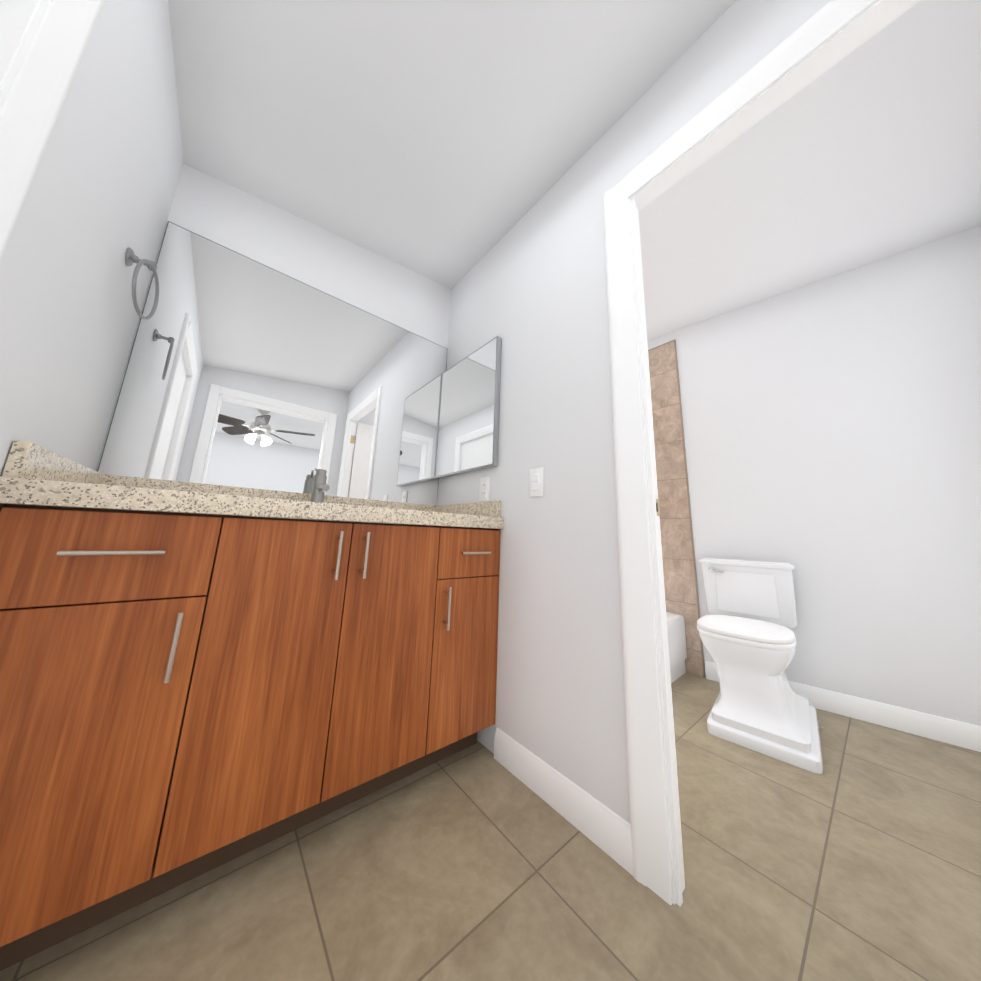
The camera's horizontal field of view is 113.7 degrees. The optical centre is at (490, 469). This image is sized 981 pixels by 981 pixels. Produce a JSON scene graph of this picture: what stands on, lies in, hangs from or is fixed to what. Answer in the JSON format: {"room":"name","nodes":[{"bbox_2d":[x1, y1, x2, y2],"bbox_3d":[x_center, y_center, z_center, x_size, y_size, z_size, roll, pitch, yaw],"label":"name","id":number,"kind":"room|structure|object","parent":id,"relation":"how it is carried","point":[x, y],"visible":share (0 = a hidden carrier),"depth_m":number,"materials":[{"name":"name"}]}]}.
{"room":"bathroom","nodes":[
{"label":"bathroom","id":0,"kind":"room"},
{"bbox_2d":[0,0,183,507],"bbox_3d":[-0.604,-0.381,0.176,0.150,2.440,2.328,11,-15,-39],"label":"wall","id":1,"kind":"structure","parent":0,"point":[97,202],"depth_m":0.76,"materials":[{"name":"white paint"}]},
{"bbox_2d":[0,0,103,259],"bbox_3d":[-0.518,-0.197,0.073,0.169,2.044,0.908,11,-15,-39],"label":"door frame","id":2,"kind":"structure","parent":1,"relation":"attached to","point":[43,43],"depth_m":0.50,"materials":[{"name":"white paint"}]},
{"bbox_2d":[125,248,158,319],"bbox_3d":[-1.072,-0.570,0.974,0.071,0.206,0.174,11,-15,-39],"label":"towel ring","id":3,"kind":"object","parent":1,"relation":"attached to","point":[131,258],"visible":1,"depth_m":0.97,"materials":[{"name":"grey metal"}]},
{"bbox_2d":[92,163,450,525],"bbox_3d":[-0.155,0.030,2.127,3.400,2.440,0.150,11,-15,-39],"label":"wall","id":4,"kind":"structure","parent":0,"point":[226,215],"depth_m":1.58,"materials":[{"name":"white paint"}]},
{"bbox_2d":[97,221,447,505],"bbox_3d":[-0.787,-0.382,1.557,1.286,1.006,0.005,11,-15,-39],"label":"mirror","id":5,"kind":"object","parent":4,"relation":"attached to","point":[243,371],"visible":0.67,"depth_m":1.40,"materials":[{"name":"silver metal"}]},
{"bbox_2d":[0,672,980,980],"bbox_3d":[0.549,1.103,0.999,3.400,0.060,2.478,11,-15,-39],"label":"floor","id":6,"kind":"structure","parent":0,"point":[858,858],"depth_m":0.78,"materials":[{"name":"beige tile"}]},
{"bbox_2d":[0,440,503,970],"bbox_3d":[-0.630,0.555,1.132,1.288,0.984,0.602,11,-15,-39],"label":"bathroom vanity","id":7,"kind":"object","parent":6,"relation":"on","point":[190,688],"visible":1,"depth_m":0.76,"materials":[{"name":"brown wood"}]},
{"bbox_2d":[311,468,329,502],"bbox_3d":[-0.722,0.075,1.361,0.057,0.189,0.197,11,-15,-39],"label":"faucet","id":8,"kind":"object","parent":7,"relation":"on","point":[320,488],"visible":0.83,"depth_m":1.36,"materials":[{"name":"silver metal"}]},
{"bbox_2d":[666,612,686,682],"bbox_3d":[0.522,1.075,1.899,1.458,0.350,0.775,11,-15,-39],"label":"bathtub","id":9,"kind":"object","parent":6,"relation":"on","point":[676,639],"visible":0.1,"depth_m":2.01,"materials":[{"name":"white ceramic"}]},
{"bbox_2d":[697,557,823,773],"bbox_3d":[1.323,0.855,1.647,0.465,0.737,0.692,-9,-16,42],"label":"toilet","id":10,"kind":"object","parent":6,"relation":"on","point":[748,640],"visible":1,"depth_m":1.47,"materials":[{"name":"white ceramic"}]},
{"bbox_2d":[168,0,980,341],"bbox_3d":[1.127,-1.629,-0.335,5.300,0.277,5.948,11,-15,-39],"label":"ceiling","id":11,"kind":"structure","parent":0,"point":[448,142],"depth_m":1.25,"materials":[{"name":"white paint"}]},
{"bbox_2d":[437,0,831,823],"bbox_3d":[0.426,-0.159,1.093,0.058,2.440,2.208,11,-15,-39],"label":"wall","id":12,"kind":"structure","parent":0,"point":[529,288],"depth_m":1.19,"materials":[{"name":"white paint"}]},
{"bbox_2d":[435,336,501,477],"bbox_3d":[-0.133,-0.310,1.745,0.029,0.667,0.529,11,-15,-39],"label":"medicine cabinet mirror","id":13,"kind":"object","parent":12,"relation":"attached to","point":[468,433],"visible":0.98,"depth_m":1.68,"materials":[{"name":"grey mirror"}]},
{"bbox_2d":[479,477,489,501],"bbox_3d":[-0.030,0.094,1.535,0.009,0.115,0.070,11,-15,-39],"label":"electrical outlet plate","id":14,"kind":"object","parent":12,"relation":"attached to","point":[484,487],"visible":1,"depth_m":1.53,"materials":[{"name":"white plastic"}]},
{"bbox_2d":[530,467,543,496],"bbox_3d":[0.183,0.050,1.284,0.010,0.115,0.070,11,-15,-39],"label":"switch plate","id":15,"kind":"object","parent":12,"relation":"attached to","point":[536,482],"visible":1,"depth_m":1.28,"materials":[{"name":"white plastic"}]},
{"bbox_2d":[494,727,632,875],"bbox_3d":[0.194,1.016,1.029,0.015,0.098,0.545,11,-15,-39],"label":"baseboard","id":16,"kind":"structure","parent":12,"relation":"attached to","point":[604,828],"depth_m":0.97,"materials":[{"name":"white paint"}]},
{"bbox_2d":[603,0,919,905],"bbox_3d":[0.750,-0.072,0.674,0.096,2.127,0.996,11,-15,-39],"label":"door frame","id":17,"kind":"structure","parent":12,"relation":"attached to","point":[825,38],"depth_m":0.90,"materials":[{"name":"white paint"}]},
{"bbox_2d":[647,226,980,725],"bbox_3d":[1.741,0.105,2.165,0.425,2.440,2.208,11,-15,-39],"label":"wall","id":18,"kind":"structure","parent":0,"point":[832,430],"depth_m":1.73,"materials":[{"name":"white paint"}]},
{"bbox_2d":[648,340,705,677],"bbox_3d":[1.128,0.202,2.550,0.012,2.361,0.814,11,-15,-39],"label":"wall tile","id":19,"kind":"structure","parent":18,"relation":"attached to","point":[679,573],"depth_m":2.30,"materials":[{"name":"tile"}]},
{"bbox_2d":[705,661,980,751],"bbox_3d":[1.868,1.184,1.567,0.229,0.098,1.360,11,-15,-39],"label":"baseboard","id":20,"kind":"structure","parent":18,"relation":"attached to","point":[957,733],"depth_m":1.53,"materials":[{"name":"white paint"}]}
]}

